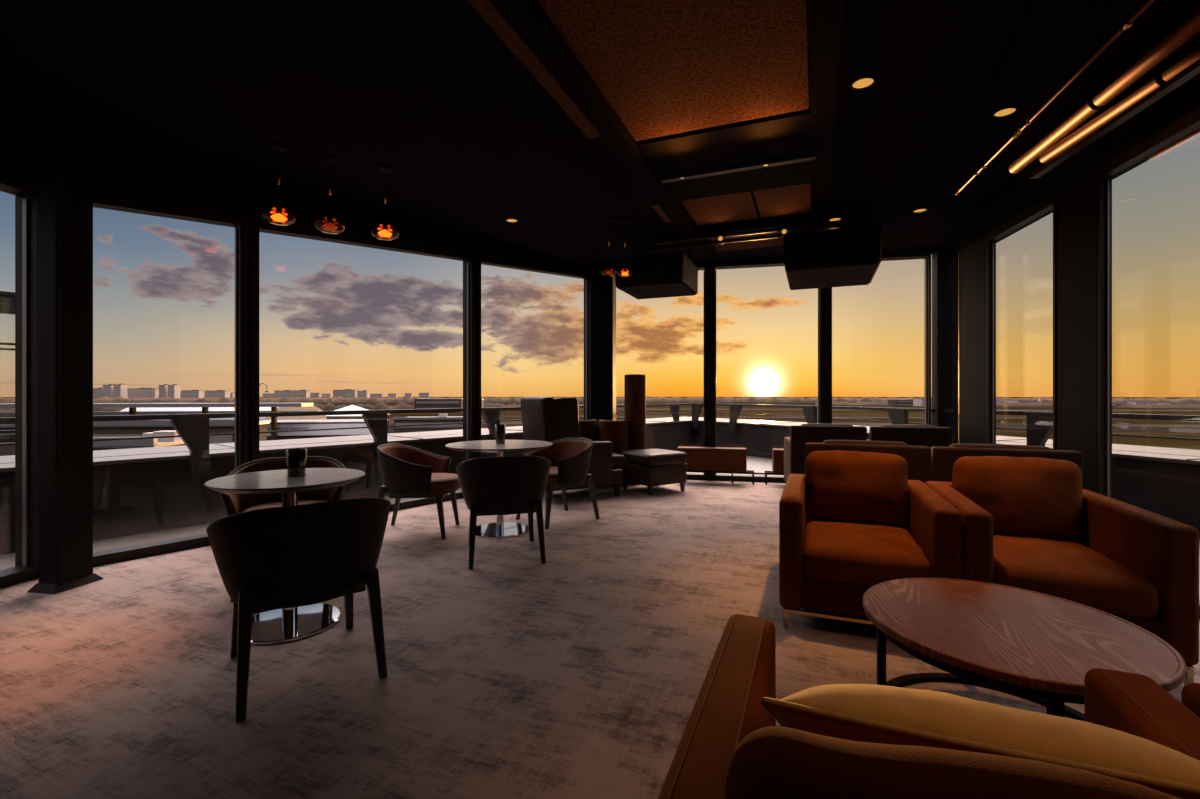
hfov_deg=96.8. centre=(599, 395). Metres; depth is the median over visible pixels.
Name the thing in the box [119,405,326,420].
roof
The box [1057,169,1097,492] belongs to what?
column
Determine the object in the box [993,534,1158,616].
seat cushion
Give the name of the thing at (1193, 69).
cable tray
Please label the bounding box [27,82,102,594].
column
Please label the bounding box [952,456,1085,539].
cushion
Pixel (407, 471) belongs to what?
tub chair
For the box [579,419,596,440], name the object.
barrel chair
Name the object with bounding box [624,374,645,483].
column
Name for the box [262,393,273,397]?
building
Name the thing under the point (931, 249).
wall
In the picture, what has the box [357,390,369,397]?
apartment block
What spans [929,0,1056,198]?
ceiling beam
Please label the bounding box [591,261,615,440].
column
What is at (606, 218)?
pendant lamp
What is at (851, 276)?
grille
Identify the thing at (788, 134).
ceiling beam
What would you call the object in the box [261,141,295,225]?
pendant lamp
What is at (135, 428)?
terminal wing
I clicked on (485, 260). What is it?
window
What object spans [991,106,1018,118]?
recessed light
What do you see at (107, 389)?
apartment block
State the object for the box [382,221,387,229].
socket
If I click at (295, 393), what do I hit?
apartment block
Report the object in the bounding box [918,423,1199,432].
apron
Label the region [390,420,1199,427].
taxiway
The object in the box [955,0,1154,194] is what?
pipe
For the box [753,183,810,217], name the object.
ceiling panel
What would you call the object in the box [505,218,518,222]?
recessed light
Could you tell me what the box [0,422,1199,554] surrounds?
parapet
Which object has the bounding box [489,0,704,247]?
ceiling beam
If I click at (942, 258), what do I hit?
column
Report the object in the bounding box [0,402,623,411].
tree belt
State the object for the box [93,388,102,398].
apartment block
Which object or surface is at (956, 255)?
window
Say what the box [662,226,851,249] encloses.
track light
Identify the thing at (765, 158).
lamp
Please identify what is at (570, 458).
tub chair
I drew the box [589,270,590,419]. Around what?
trim
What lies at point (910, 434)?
armchair
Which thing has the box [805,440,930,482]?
armchair
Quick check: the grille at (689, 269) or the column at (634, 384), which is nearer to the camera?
the grille at (689, 269)
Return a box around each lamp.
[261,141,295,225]
[314,154,345,233]
[370,164,398,239]
[602,216,615,275]
[618,217,631,276]
[677,168,683,178]
[762,154,769,165]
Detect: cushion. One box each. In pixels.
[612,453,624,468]
[621,449,686,466]
[724,726,1179,798]
[804,519,931,585]
[805,450,909,525]
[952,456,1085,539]
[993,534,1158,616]
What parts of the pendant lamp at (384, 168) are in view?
lamp shade, bulb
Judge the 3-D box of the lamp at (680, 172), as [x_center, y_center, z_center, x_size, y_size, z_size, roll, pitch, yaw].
[0.595,-1.636,3.923,0.052,0.060,0.051,0,0,22]
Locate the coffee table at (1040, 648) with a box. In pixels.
[862,578,1185,720]
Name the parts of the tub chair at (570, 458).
leg, seat, leg, seat frame, leg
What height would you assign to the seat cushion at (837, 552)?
0.196 m
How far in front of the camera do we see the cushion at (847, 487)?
3.12 m
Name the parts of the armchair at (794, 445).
arm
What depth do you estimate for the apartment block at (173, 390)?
2302.85 m
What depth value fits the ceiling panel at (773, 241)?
6.42 m
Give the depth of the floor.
2.31 m
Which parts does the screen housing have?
panel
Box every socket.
[276,204,281,213]
[327,213,332,222]
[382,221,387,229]
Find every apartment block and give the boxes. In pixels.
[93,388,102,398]
[103,384,112,397]
[113,384,126,397]
[127,388,158,398]
[159,384,167,397]
[168,384,179,397]
[181,390,203,398]
[205,390,229,397]
[274,390,291,397]
[292,390,309,397]
[333,389,357,398]
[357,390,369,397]
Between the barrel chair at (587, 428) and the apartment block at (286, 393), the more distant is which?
the apartment block at (286, 393)
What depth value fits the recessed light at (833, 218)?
5.60 m
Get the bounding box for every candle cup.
[286,449,306,476]
[495,424,505,443]
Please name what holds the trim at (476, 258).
attached to the wall at (125, 163)
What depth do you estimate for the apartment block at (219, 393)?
2301.73 m
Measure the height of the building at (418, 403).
11.000 m
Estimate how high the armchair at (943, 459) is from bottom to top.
0.848 m
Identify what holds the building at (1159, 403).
on the airfield
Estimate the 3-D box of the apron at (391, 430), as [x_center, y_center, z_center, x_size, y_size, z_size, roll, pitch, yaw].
[-220.000,13.239,191.000,691.118,0.250,212.302,0,0,0]
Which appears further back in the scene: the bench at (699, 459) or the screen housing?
the bench at (699, 459)
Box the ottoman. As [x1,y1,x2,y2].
[621,449,686,494]
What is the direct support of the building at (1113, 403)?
on the airfield
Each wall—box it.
[0,86,38,182]
[93,122,589,271]
[693,248,936,262]
[955,38,1199,251]
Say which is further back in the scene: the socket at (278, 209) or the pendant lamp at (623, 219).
the pendant lamp at (623, 219)
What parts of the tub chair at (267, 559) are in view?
leg, leg, seat frame, leg, leg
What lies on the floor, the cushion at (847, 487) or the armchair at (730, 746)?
the armchair at (730, 746)
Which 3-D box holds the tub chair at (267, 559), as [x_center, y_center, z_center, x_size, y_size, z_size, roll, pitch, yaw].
[-1.286,0.789,2.317,0.684,0.750,0.666,0,0,-37]
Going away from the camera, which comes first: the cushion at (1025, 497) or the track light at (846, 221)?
the cushion at (1025, 497)
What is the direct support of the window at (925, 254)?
in the wall at (931, 249)
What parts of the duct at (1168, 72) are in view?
hanger rod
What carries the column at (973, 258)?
on the floor
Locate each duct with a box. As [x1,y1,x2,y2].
[1009,8,1199,173]
[1039,12,1199,162]
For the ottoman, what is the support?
on the floor
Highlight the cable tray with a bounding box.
[1030,59,1199,178]
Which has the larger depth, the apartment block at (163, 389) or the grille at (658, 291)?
the apartment block at (163, 389)
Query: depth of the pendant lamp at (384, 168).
4.34 m
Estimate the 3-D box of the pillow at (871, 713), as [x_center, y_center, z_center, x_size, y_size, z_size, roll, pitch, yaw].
[0.540,0.546,0.785,0.550,0.271,0.348,0,0,22]
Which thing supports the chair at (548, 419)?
on the floor
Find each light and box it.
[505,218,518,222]
[654,219,853,244]
[718,236,724,244]
[781,229,787,236]
[828,217,841,220]
[850,76,876,90]
[912,208,927,212]
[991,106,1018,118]
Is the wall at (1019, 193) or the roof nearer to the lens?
the wall at (1019, 193)
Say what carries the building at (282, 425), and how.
on the airfield
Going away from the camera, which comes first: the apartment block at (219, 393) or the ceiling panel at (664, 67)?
the ceiling panel at (664, 67)
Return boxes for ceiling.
[0,0,1199,269]
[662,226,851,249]
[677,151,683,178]
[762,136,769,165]
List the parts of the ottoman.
leg, leg, leg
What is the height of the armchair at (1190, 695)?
0.826 m
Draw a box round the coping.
[0,417,1199,471]
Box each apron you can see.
[388,420,817,433]
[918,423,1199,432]
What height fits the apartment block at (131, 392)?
50.638 m
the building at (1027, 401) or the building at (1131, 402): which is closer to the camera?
the building at (1027, 401)
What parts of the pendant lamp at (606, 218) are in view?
lamp shade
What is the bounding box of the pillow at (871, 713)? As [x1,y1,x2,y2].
[761,684,1199,798]
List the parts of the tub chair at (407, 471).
leg, leg, seat frame, leg, seat, leg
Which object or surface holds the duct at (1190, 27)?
hanging from the ceiling at (428, 91)
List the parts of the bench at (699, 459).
frame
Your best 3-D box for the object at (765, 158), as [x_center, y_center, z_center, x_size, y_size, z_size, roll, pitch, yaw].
[1.156,-1.716,3.712,0.052,0.220,0.081,0,0,22]
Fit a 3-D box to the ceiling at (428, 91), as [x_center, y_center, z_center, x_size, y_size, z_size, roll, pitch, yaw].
[-0.367,-1.966,2.222,7.727,0.200,11.773,0,0,14]
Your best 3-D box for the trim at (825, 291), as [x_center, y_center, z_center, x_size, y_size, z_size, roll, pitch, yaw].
[2.992,-0.356,7.091,0.098,3.040,0.210,0,0,13]
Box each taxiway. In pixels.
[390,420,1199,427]
[391,416,1117,418]
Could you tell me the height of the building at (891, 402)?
9.000 m
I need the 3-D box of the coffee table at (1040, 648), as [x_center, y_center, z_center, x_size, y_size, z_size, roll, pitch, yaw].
[1.370,0.964,1.820,0.850,0.400,0.850,0,0,0]
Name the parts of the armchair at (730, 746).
arm, arm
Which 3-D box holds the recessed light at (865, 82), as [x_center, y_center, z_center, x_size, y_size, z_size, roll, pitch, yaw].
[1.563,-1.917,3.167,0.144,0.125,0.144,0,0,0]
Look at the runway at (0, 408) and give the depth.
517.36 m
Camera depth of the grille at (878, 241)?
5.13 m
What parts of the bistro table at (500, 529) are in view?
plate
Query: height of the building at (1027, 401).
8.500 m
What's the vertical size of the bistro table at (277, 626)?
0.750 m
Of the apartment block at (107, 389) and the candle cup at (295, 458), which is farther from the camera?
the apartment block at (107, 389)
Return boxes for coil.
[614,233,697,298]
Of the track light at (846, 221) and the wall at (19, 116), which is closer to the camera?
the wall at (19, 116)
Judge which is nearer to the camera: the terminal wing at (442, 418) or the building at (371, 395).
the terminal wing at (442, 418)
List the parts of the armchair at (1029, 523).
arm, arm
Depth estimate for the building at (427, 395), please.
3610.53 m
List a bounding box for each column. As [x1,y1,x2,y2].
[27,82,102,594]
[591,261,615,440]
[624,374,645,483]
[932,247,952,443]
[960,235,986,443]
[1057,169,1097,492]
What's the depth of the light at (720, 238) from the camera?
5.75 m
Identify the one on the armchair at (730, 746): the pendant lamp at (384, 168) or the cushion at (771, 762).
the cushion at (771, 762)
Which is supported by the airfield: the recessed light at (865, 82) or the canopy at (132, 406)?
the canopy at (132, 406)
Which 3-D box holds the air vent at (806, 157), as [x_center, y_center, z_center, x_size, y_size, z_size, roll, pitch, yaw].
[1.068,-1.806,4.239,1.200,0.029,0.060,0,0,22]
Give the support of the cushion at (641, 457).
on the ottoman
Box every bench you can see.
[677,446,753,484]
[765,448,783,484]
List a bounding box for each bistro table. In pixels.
[204,468,364,644]
[445,440,552,538]
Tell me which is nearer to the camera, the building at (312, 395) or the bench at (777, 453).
the bench at (777, 453)
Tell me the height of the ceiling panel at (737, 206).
0.028 m
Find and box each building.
[259,419,370,440]
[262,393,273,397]
[310,393,320,397]
[322,394,331,397]
[370,394,382,397]
[388,393,396,397]
[405,393,411,397]
[414,399,462,412]
[419,393,429,397]
[888,399,912,406]
[913,398,931,405]
[1007,399,1037,403]
[1112,402,1127,405]
[1123,401,1147,404]
[1153,402,1194,404]
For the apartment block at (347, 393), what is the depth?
2301.16 m
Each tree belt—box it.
[0,396,1199,400]
[0,397,1199,404]
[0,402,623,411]
[815,401,1199,407]
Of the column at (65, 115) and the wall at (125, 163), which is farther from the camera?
the wall at (125, 163)
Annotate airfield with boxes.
[0,397,1199,449]
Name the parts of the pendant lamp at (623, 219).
lamp shade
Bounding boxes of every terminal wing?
[0,420,269,443]
[93,431,184,450]
[393,414,462,432]
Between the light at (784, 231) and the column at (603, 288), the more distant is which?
the column at (603, 288)
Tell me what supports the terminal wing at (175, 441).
on the airfield
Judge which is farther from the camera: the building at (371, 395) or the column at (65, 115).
the building at (371, 395)
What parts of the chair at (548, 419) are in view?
backrest, arm, leg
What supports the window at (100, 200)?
in the wall at (125, 163)
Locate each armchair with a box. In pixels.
[658,614,1199,798]
[779,450,961,627]
[784,423,866,483]
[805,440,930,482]
[867,424,951,447]
[925,456,1198,685]
[931,443,1082,488]
[1181,683,1199,717]
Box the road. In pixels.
[390,415,687,416]
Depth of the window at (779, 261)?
7.25 m
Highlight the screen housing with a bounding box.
[783,205,881,289]
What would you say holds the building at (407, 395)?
on the airfield
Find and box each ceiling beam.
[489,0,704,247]
[637,106,811,201]
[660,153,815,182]
[696,209,820,235]
[809,0,843,196]
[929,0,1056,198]
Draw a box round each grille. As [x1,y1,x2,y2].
[632,287,681,296]
[682,255,697,293]
[802,270,858,285]
[870,234,881,282]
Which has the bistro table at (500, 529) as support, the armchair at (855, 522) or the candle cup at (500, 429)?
the candle cup at (500, 429)
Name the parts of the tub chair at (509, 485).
leg, seat frame, leg, leg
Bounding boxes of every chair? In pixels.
[206,497,390,722]
[220,456,345,601]
[377,443,460,538]
[456,456,550,569]
[516,438,599,528]
[520,396,624,500]
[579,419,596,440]
[598,420,627,486]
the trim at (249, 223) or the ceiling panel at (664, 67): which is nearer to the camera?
the ceiling panel at (664, 67)
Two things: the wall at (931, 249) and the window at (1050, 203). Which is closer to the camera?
the window at (1050, 203)
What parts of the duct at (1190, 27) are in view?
hanger rod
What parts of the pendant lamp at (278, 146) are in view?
lamp shade, cord, bulb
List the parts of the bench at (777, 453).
frame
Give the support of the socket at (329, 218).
attached to the pendant lamp at (328, 158)
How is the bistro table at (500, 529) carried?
on the floor
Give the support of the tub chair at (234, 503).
on the floor
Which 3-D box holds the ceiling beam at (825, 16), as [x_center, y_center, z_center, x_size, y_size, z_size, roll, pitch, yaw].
[1.054,-1.836,2.486,0.150,0.060,5.000,0,0,22]
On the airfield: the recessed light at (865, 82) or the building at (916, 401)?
the building at (916, 401)
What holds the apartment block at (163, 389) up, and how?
on the airfield
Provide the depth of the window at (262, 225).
5.48 m
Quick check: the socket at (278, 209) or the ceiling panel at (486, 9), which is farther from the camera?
the socket at (278, 209)
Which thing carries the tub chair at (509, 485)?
on the floor
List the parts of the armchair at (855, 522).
arm, sled rail, frame, arm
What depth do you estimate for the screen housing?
5.33 m
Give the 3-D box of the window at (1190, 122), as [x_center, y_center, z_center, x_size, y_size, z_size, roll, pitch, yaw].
[3.097,-0.189,2.460,0.065,2.705,2.174,0,0,12]
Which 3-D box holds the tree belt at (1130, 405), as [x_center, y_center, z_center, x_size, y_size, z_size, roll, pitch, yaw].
[583.984,10.000,670.315,523.644,6.927,482.962,0,0,0]
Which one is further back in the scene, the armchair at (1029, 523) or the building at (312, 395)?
the building at (312, 395)
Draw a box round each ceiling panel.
[467,0,601,138]
[537,0,808,140]
[651,202,671,222]
[681,191,757,225]
[710,228,811,251]
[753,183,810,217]
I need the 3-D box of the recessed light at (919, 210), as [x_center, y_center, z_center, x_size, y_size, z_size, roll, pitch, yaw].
[3.207,-1.917,5.341,0.144,0.125,0.144,0,0,0]
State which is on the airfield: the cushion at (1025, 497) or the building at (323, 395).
the building at (323, 395)
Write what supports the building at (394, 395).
on the airfield
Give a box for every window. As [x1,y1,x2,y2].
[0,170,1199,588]
[93,191,243,566]
[256,218,472,511]
[481,255,588,419]
[686,262,705,479]
[713,258,821,482]
[830,250,930,424]
[953,239,959,443]
[987,193,1056,449]
[1098,107,1199,618]
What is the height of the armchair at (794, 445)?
0.850 m
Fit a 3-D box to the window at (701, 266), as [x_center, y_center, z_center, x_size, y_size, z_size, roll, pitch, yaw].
[0.788,-0.356,7.601,1.433,3.040,0.160,0,0,13]
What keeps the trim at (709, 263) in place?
attached to the wall at (931, 249)
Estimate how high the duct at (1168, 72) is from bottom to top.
0.350 m
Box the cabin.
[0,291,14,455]
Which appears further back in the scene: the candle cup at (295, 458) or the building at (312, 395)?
the building at (312, 395)
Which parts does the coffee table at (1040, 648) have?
leg, leg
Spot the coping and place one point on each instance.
(114, 456)
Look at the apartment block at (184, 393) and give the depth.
2301.16 m
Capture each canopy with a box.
[0,403,319,439]
[326,405,389,428]
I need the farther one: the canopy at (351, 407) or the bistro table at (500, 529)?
the canopy at (351, 407)
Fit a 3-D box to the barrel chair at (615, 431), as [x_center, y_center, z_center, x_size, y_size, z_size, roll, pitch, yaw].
[0.173,0.739,6.980,0.390,0.850,0.350,0,0,6]
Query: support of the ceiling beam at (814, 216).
attached to the ceiling at (428, 91)
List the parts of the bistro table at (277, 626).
plate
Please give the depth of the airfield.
400.96 m
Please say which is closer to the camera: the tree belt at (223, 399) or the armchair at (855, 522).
the armchair at (855, 522)
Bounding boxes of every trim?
[244,213,255,463]
[463,251,480,460]
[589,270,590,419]
[706,260,712,480]
[822,287,829,423]
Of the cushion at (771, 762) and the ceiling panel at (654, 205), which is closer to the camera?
the cushion at (771, 762)
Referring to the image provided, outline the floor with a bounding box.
[0,456,1199,798]
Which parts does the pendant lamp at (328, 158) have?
lamp shade, cord, bulb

